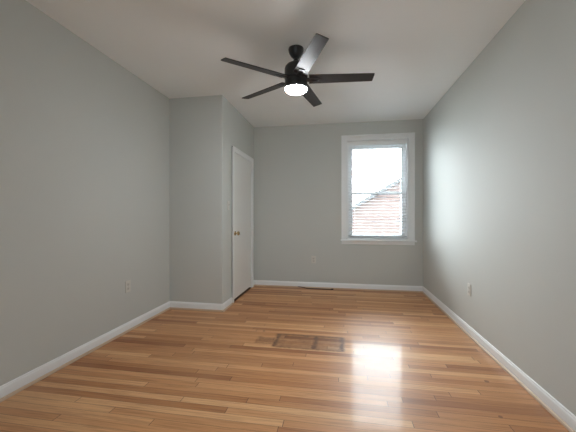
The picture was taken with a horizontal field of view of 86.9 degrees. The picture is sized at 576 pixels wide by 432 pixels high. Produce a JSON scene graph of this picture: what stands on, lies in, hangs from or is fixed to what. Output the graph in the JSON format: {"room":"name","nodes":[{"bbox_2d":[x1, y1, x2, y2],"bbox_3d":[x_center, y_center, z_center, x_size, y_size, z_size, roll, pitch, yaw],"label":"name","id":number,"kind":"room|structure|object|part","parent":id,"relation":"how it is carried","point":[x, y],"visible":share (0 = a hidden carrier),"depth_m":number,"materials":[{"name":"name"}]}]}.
{"room":"empty bedroom","nodes":[
{"label":"empty bedroom","id":0,"kind":"room"},
{"bbox_2d":[0,0,168,385],"bbox_3d":[-1.866,-0.149,2.126,0.160,2.640,6.263,0,0,10],"label":"wall","id":1,"kind":"structure","parent":0,"point":[84,140],"depth_m":2.44,"materials":[{"name":"paint"}]},
{"bbox_2d":[0,301,169,402],"bbox_3d":[-1.891,1.125,1.425,0.026,0.091,4.872,0,0,10],"label":"baseboard","id":2,"kind":"structure","parent":1,"relation":"attached to","point":[7,390],"depth_m":2.41,"materials":[{"name":"white paint"}]},
{"bbox_2d":[125,280,130,292],"bbox_3d":[-1.618,0.719,3.077,0.009,0.117,0.072,0,0,10],"label":"wall outlet","id":3,"kind":"object","parent":1,"relation":"attached to","point":[127,283],"visible":1,"depth_m":3.07,"materials":[{"name":"beige plastic"}]},
{"bbox_2d":[169,95,253,303],"bbox_3d":[-1.030,-0.149,4.455,0.703,2.640,1.391,0,0,10],"label":"wall","id":4,"kind":"structure","parent":0,"point":[203,130],"depth_m":3.78,"materials":[{"name":"paint"}]},
{"bbox_2d":[170,301,223,311],"bbox_3d":[-1.137,1.125,3.754,0.729,0.091,0.026,0,0,10],"label":"baseboard","id":5,"kind":"structure","parent":4,"relation":"attached to","point":[195,306],"depth_m":3.75,"materials":[{"name":"white paint"}]},
{"bbox_3d":[-1.131,1.161,3.747,0.716,0.019,0.013,0,0,10],"label":"shoe moulding","id":6,"kind":"part","parent":5,"relation":"part of","materials":[{"name":"beige paint"}]},
{"bbox_2d":[223,297,232,310],"bbox_3d":[-0.763,1.125,3.853,0.026,0.091,0.347,0,0,10],"label":"baseboard","id":7,"kind":"structure","parent":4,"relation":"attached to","point":[229,302],"depth_m":3.84,"materials":[{"name":"white paint"}]},
{"bbox_2d":[234,287,250,301],"bbox_3d":[-0.712,1.167,4.513,0.104,0.007,0.837,0,0,10],"label":"trim","id":8,"kind":"structure","parent":4,"relation":"attached to","point":[246,290],"depth_m":4.47,"materials":[{"name":"brown wood"}]},
{"bbox_2d":[234,153,250,298],"bbox_3d":[-0.654,0.143,4.503,0.102,1.994,0.835,0,0,10],"label":"door","id":9,"kind":"structure","parent":4,"relation":"in","point":[242,167],"depth_m":4.49,"materials":[{"name":"white paint"}]},
{"bbox_2d":[232,146,253,302],"bbox_3d":[-0.655,0.122,4.503,0.020,2.096,0.971,0,0,10],"label":"trim","id":10,"kind":"structure","parent":4,"relation":"attached to","point":[234,149],"depth_m":4.77,"materials":[{"name":"white paint"}]},
{"bbox_2d":[26,0,524,126],"bbox_3d":[-0.128,-1.544,1.829,3.687,0.150,6.583,0,0,10],"label":"ceiling","id":11,"kind":"structure","parent":0,"point":[416,50],"depth_m":2.61,"materials":[{"name":"paint"}]},
{"bbox_2d":[221,33,374,106],"bbox_3d":[0.110,-1.275,2.689,1.271,0.389,1.295,0,0,10],"label":"ceiling fan","id":12,"kind":"object","parent":11,"relation":"hanging from","point":[296,71],"visible":1,"depth_m":2.61,"materials":[{"name":"black metal"}]},
{"bbox_3d":[-0.264,-1.198,2.474,0.557,0.007,0.116,0,13,-32],"label":"blade","id":13,"kind":"part","parent":12,"relation":"part of","materials":[{"name":"black wood"}]},
{"bbox_3d":[-0.230,-1.198,2.935,0.557,0.007,0.116,0,13,40],"label":"blade","id":14,"kind":"part","parent":12,"relation":"part of","materials":[{"name":"black wood"}]},
{"bbox_3d":[0.165,-1.198,2.299,0.116,0.007,0.557,13,-3,-13],"label":"blade","id":15,"kind":"part","parent":12,"relation":"part of","materials":[{"name":"black wood"}]},
{"bbox_3d":[0.220,-1.198,3.046,0.116,0.007,0.557,-14,-5,22],"label":"blade","id":16,"kind":"part","parent":12,"relation":"part of","materials":[{"name":"black wood"}]},
{"bbox_3d":[0.463,-1.198,2.653,0.557,0.007,0.116,0,-13,4],"label":"blade","id":17,"kind":"part","parent":12,"relation":"part of","materials":[{"name":"black wood"}]},
{"bbox_2d":[0,286,568,431],"bbox_3d":[-0.128,1.230,1.829,3.687,0.120,6.583,0,0,10],"label":"floor","id":18,"kind":"structure","parent":0,"point":[278,359],"depth_m":2.18,"materials":[{"name":"brown wood"}]},
{"bbox_2d":[254,119,422,285],"bbox_3d":[0.413,-0.149,4.995,3.687,2.640,0.160,0,0,10],"label":"wall","id":19,"kind":"structure","parent":0,"point":[297,168],"depth_m":4.91,"materials":[{"name":"paint"}]},
{"bbox_2d":[311,256,315,262],"bbox_3d":[0.413,0.716,4.909,0.072,0.117,0.009,0,0,10],"label":"wall outlet","id":20,"kind":"object","parent":19,"relation":"attached to","point":[313,258],"visible":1,"depth_m":4.91,"materials":[{"name":"beige plastic"}]},
{"bbox_2d":[254,280,422,292],"bbox_3d":[0.744,1.125,4.844,2.664,0.091,0.026,0,0,10],"label":"baseboard","id":21,"kind":"structure","parent":19,"relation":"attached to","point":[372,287],"depth_m":4.83,"materials":[{"name":"white paint"}]},
{"bbox_3d":[0.743,1.161,4.837,2.638,0.019,0.013,0,0,10],"label":"shoe moulding","id":22,"kind":"part","parent":21,"relation":"part of","materials":[{"name":"beige paint"}]},
{"bbox_2d":[347,139,407,239],"bbox_3d":[1.408,-0.397,4.829,0.924,1.555,0.171,0,0,10],"label":"window","id":23,"kind":"structure","parent":19,"relation":"in","point":[404,170],"depth_m":4.82,"materials":[{"name":"white plastic"}]},
{"bbox_3d":[1.415,-0.746,4.872,0.892,0.825,0.033,0,0,10],"label":"sash","id":24,"kind":"part","parent":23,"relation":"part of","materials":[{"name":"white plastic"}]},
{"bbox_3d":[1.409,-0.003,4.837,0.892,0.734,0.033,0,0,10],"label":"sash","id":25,"kind":"part","parent":23,"relation":"part of","materials":[{"name":"white plastic"}]},
{"bbox_2d":[348,140,406,236],"bbox_3d":[1.398,-0.413,4.772,0.890,1.495,0.072,0,0,10],"label":"window blind","id":26,"kind":"object","parent":23,"relation":"attached to","point":[399,142],"visible":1,"depth_m":4.76,"materials":[{"name":"white plastic"}]},
{"bbox_3d":[1.400,0.326,4.781,0.880,0.018,0.050,0,0,10],"label":"rail","id":27,"kind":"part","parent":26,"relation":"part of","materials":[{"name":"white plastic"}]},
{"bbox_3d":[1.740,-0.400,4.743,0.002,1.441,0.001,0,0,10],"label":"ladder cord","id":28,"kind":"part","parent":26,"relation":"part of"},
{"bbox_2d":[341,132,414,239],"bbox_3d":[1.391,-0.442,4.733,1.104,1.645,0.026,0,0,10],"label":"trim","id":29,"kind":"structure","parent":19,"relation":"attached to","point":[410,136],"depth_m":4.70,"materials":[{"name":"white paint"}]},
{"bbox_2d":[341,239,416,244],"bbox_3d":[1.395,0.418,4.720,1.140,0.075,0.050,0,0,10],"label":"trim","id":30,"kind":"structure","parent":19,"relation":"attached to","point":[344,241],"depth_m":4.71,"materials":[{"name":"white paint"}]},
{"bbox_2d":[423,0,575,415],"bbox_3d":[1.611,-0.149,1.532,0.160,2.640,6.263,0,0,10],"label":"wall","id":31,"kind":"structure","parent":0,"point":[499,146],"depth_m":2.19,"materials":[{"name":"paint"}]},
{"bbox_2d":[467,283,470,295],"bbox_3d":[1.771,0.726,2.974,0.009,0.117,0.072,0,0,10],"label":"wall outlet","id":32,"kind":"object","parent":31,"relation":"attached to","point":[468,284],"visible":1,"depth_m":2.97,"materials":[{"name":"beige plastic"}]},
{"bbox_2d":[422,287,575,431],"bbox_3d":[1.519,1.125,1.548,0.026,0.091,6.263,0,0,10],"label":"baseboard","id":33,"kind":"structure","parent":31,"relation":"attached to","point":[555,408],"depth_m":2.16,"materials":[{"name":"white paint"}]},
{"label":"outside","id":34,"kind":"structure","parent":0,"visible":0},
{"bbox_3d":[4.247,4.420,24.846,60.000,0.100,39.587,0,0,10],"label":"ground","id":35,"kind":"structure","parent":34,"visible":0},
{"bbox_2d":[353,177,400,234],"bbox_3d":[7.373,0.645,13.460,11.900,7.450,8.380,0,0,10],"label":"neighbouring house","id":36,"kind":"structure","parent":35,"relation":"on","point":[395,183],"depth_m":10.11,"materials":[{"name":"pink brick"}]}
]}

